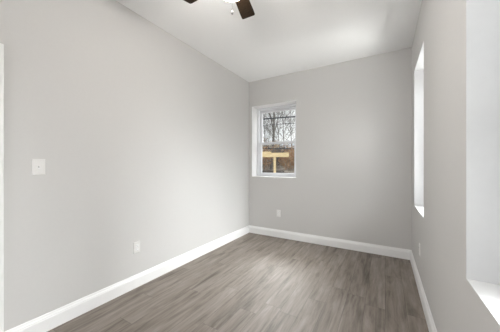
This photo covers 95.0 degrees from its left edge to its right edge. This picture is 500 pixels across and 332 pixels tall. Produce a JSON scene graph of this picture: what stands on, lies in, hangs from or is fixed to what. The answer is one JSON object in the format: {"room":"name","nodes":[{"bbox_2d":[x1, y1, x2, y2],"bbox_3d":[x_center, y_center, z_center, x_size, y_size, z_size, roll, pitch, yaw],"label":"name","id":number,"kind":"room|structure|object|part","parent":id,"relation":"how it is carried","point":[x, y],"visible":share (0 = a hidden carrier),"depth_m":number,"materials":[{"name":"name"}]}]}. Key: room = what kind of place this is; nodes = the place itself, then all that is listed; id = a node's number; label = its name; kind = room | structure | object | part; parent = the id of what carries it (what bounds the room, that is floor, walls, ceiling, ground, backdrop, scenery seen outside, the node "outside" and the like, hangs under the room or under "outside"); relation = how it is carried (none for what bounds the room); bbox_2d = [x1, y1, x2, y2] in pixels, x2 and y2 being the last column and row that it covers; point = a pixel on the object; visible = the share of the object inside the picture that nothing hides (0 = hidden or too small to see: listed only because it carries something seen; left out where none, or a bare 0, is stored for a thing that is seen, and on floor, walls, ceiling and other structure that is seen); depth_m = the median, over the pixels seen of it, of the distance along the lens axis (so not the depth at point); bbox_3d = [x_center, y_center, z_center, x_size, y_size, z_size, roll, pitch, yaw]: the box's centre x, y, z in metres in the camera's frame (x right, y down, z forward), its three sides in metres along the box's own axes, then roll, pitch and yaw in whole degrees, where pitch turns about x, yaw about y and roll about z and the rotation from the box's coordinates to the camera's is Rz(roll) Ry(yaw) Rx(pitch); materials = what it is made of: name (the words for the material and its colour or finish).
{"room":"empty bedroom","nodes":[
{"label":"empty bedroom","id":0,"kind":"room"},
{"bbox_2d":[0,0,248,331],"bbox_3d":[-1.210,-0.160,2.300,0.130,2.740,5.193,0,0,31],"label":"wall","id":1,"kind":"structure","parent":0,"point":[140,135],"depth_m":2.03,"materials":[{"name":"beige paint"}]},
{"bbox_2d":[0,43,3,331],"bbox_3d":[-1.865,0.210,1.093,0.117,1.999,0.950,0,0,31],"label":"door frame","id":2,"kind":"structure","parent":1,"relation":"in","point":[1,45],"depth_m":1.48,"materials":[{"name":"white paint"}]},
{"bbox_2d":[32,159,44,174],"bbox_3d":[-1.511,0.007,1.643,0.019,0.116,0.073,0,0,31],"label":"light switch","id":3,"kind":"object","parent":1,"relation":"attached to","point":[38,165],"visible":1,"depth_m":1.64,"materials":[{"name":"white plastic"}]},
{"bbox_2d":[5,225,248,331],"bbox_3d":[-0.806,1.147,2.839,0.017,0.127,3.134,0,0,31],"label":"baseboard","id":4,"kind":"structure","parent":1,"relation":"attached to","point":[48,321],"depth_m":2.08,"materials":[{"name":"white paint"}]},
{"bbox_2d":[133,241,139,253],"bbox_3d":[-1.132,0.815,2.296,0.009,0.115,0.071,0,0,31],"label":"wall outlet","id":5,"kind":"object","parent":1,"relation":"attached to","point":[136,245],"visible":1,"depth_m":2.29,"materials":[{"name":"white plastic"}]},
{"bbox_2d":[47,233,428,331],"bbox_3d":[-0.005,1.270,1.589,2.928,0.120,5.193,0,0,31],"label":"floor","id":6,"kind":"structure","parent":0,"point":[253,282],"depth_m":2.12,"materials":[{"name":"grey laminate"}]},
{"bbox_2d":[116,0,421,81],"bbox_3d":[-0.005,-1.590,1.589,2.928,0.120,5.193,0,0,31],"label":"ceiling","id":7,"kind":"structure","parent":0,"point":[283,37],"depth_m":2.55,"materials":[{"name":"white paint"}]},
{"bbox_2d":[184,0,254,18],"bbox_3d":[-0.145,-1.238,1.558,0.855,0.583,0.888,0,0,31],"label":"ceiling fan","id":8,"kind":"object","parent":7,"relation":"hanging from","point":[245,8],"visible":1,"depth_m":1.85,"materials":[{"name":"brown metal"}]},
{"bbox_3d":[-0.370,-1.287,1.703,0.320,0.029,0.117,0,0,31],"label":"blade","id":9,"kind":"part","parent":8,"relation":"part of","materials":[{"name":"brown wood"}]},
{"bbox_3d":[-0.051,-1.287,1.826,0.115,0.029,0.317,0,0,15],"label":"blade","id":10,"kind":"part","parent":8,"relation":"part of","materials":[{"name":"brown wood"}]},
{"bbox_2d":[249,48,410,249],"bbox_3d":[1.123,-0.160,3.729,2.438,2.740,0.360,0,0,31],"label":"wall","id":11,"kind":"structure","parent":0,"point":[352,181],"depth_m":3.38,"materials":[{"name":"beige paint"}]},
{"bbox_2d":[257,103,295,176],"bbox_3d":[0.509,-0.443,4.147,0.833,1.266,0.085,0,0,31],"label":"window","id":12,"kind":"structure","parent":11,"relation":"in","point":[261,111],"depth_m":4.22,"materials":[{"name":"white plastic"}]},
{"bbox_3d":[0.498,-0.137,4.129,0.745,0.600,0.032,0,0,31],"label":"sash","id":13,"kind":"part","parent":12,"relation":"part of","materials":[{"name":"white plastic"}]},
{"bbox_3d":[0.519,-0.717,4.164,0.745,0.639,0.032,0,0,31],"label":"sash","id":14,"kind":"part","parent":12,"relation":"part of","materials":[{"name":"white plastic"}]},
{"bbox_2d":[249,225,410,259],"bbox_3d":[1.028,1.147,3.567,2.438,0.127,0.017,0,0,31],"label":"baseboard","id":15,"kind":"structure","parent":11,"relation":"attached to","point":[401,253],"depth_m":3.41,"materials":[{"name":"white paint"}]},
{"bbox_2d":[411,0,499,331],"bbox_3d":[1.101,-0.160,0.937,0.360,2.740,5.193,0,0,31],"label":"wall","id":16,"kind":"structure","parent":0,"point":[455,49],"depth_m":1.09,"materials":[{"name":"beige paint"}]},
{"bbox_2d":[410,250,436,331],"bbox_3d":[0.881,1.147,0.934,0.017,0.127,4.703,0,0,31],"label":"baseboard","id":17,"kind":"structure","parent":16,"relation":"attached to","point":[428,316],"depth_m":1.96,"materials":[{"name":"white paint"}]},
{"label":"outside","id":18,"kind":"structure","parent":0,"visible":0},
{"bbox_2d":[262,164,293,172],"bbox_3d":[13.613,-0.045,34.906,60.000,3.210,66.000,0,0,31],"label":"ground","id":19,"kind":"structure","parent":18,"point":[281,168],"depth_m":11.56,"materials":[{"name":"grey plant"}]},
{"bbox_2d":[262,113,276,147],"bbox_3d":[0.127,-3.363,18.065,4.903,6.830,4.982,0,0,2],"label":"bare tree","id":20,"kind":"object","parent":19,"relation":"on","point":[266,116],"visible":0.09,"depth_m":19.32,"materials":[{"name":"grey plant"}]},
{"bbox_2d":[262,144,278,169],"bbox_3d":[0.648,-0.476,11.364,1.437,1.481,1.434,0,0,-16],"label":"shrub","id":21,"kind":"object","parent":19,"relation":"on","point":[264,159],"visible":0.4,"depth_m":11.17,"materials":[{"name":"brown plant"}]},
{"bbox_2d":[263,114,280,141],"bbox_3d":[1.560,-4.310,26.144,4.466,8.353,4.919,0,0,6],"label":"bare tree","id":22,"kind":"object","parent":19,"relation":"on","point":[264,114],"visible":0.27,"depth_m":26.54,"materials":[{"name":"grey plant"}]},
{"bbox_2d":[262,170,283,172],"bbox_3d":[0.523,0.237,9.301,1.705,0.118,0.143,0,0,8],"label":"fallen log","id":23,"kind":"object","parent":19,"relation":"on","point":[263,171],"visible":0.43,"depth_m":9.21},
{"bbox_2d":[262,152,288,172],"bbox_3d":[0.335,0.021,7.888,1.970,1.021,0.150,0,0,7],"label":"rail","id":24,"kind":"object","parent":19,"relation":"on","point":[264,154],"visible":0.38,"depth_m":7.79,"materials":[{"name":"beige wood"}]},
{"bbox_3d":[0.849,0.043,7.854,0.086,0.977,0.086,0,0,7],"label":"post","id":25,"kind":"part","parent":24,"relation":"part of","materials":[{"name":"beige wood"}]},
{"bbox_2d":[268,111,284,169],"bbox_3d":[0.750,-3.987,12.030,6.420,8.618,4.876,0,0,0],"label":"bare tree","id":26,"kind":"object","parent":19,"relation":"on","point":[274,115],"visible":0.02,"depth_m":11.82,"materials":[{"name":"grey plant"}]},
{"bbox_2d":[268,146,287,169],"bbox_3d":[1.516,-0.437,12.470,1.383,1.403,1.532,0,0,-38],"label":"shrub","id":27,"kind":"object","parent":19,"relation":"on","point":[277,150],"visible":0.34,"depth_m":12.28,"materials":[{"name":"brown plant"}]},
{"bbox_2d":[263,111,293,144],"bbox_3d":[4.229,-4.390,24.954,6.135,8.618,5.665,0,0,42],"label":"bare tree","id":28,"kind":"object","parent":19,"relation":"on","point":[289,112],"visible":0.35,"depth_m":24.88,"materials":[{"name":"grey plant"}]},
{"bbox_2d":[263,110,294,146],"bbox_3d":[2.761,-3.164,17.181,4.737,6.682,3.307,0,0,2],"label":"bare tree","id":29,"kind":"object","parent":19,"relation":"on","point":[291,110],"visible":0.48,"depth_m":16.96,"materials":[{"name":"grey plant"}]},
{"bbox_2d":[263,111,294,145],"bbox_3d":[2.867,-3.921,21.534,5.627,7.833,4.405,0,0,36],"label":"bare tree","id":30,"kind":"object","parent":19,"relation":"on","point":[285,111],"visible":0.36,"depth_m":22.22,"materials":[{"name":"grey plant"}]},
{"bbox_2d":[274,141,293,167],"bbox_3d":[2.092,-0.650,14.010,1.966,1.739,1.667,0,0,31],"label":"shrub","id":31,"kind":"object","parent":19,"relation":"on","point":[274,141],"visible":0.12,"depth_m":13.90,"materials":[{"name":"brown plant"}]},
{"bbox_2d":[278,148,293,170],"bbox_3d":[1.852,-0.277,9.943,1.118,1.121,1.225,0,0,-10],"label":"shrub","id":32,"kind":"object","parent":19,"relation":"on","point":[289,160],"visible":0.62,"depth_m":10.03,"materials":[{"name":"brown plant"}]},
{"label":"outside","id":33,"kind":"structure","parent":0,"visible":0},
{"bbox_2d":[263,116,294,119],"bbox_3d":[1.785,-2.375,10.904,17.806,0.434,0.064,0,0,16],"label":"overhead cable","id":34,"kind":"object","parent":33,"point":[287,116],"visible":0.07,"depth_m":11.00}
]}

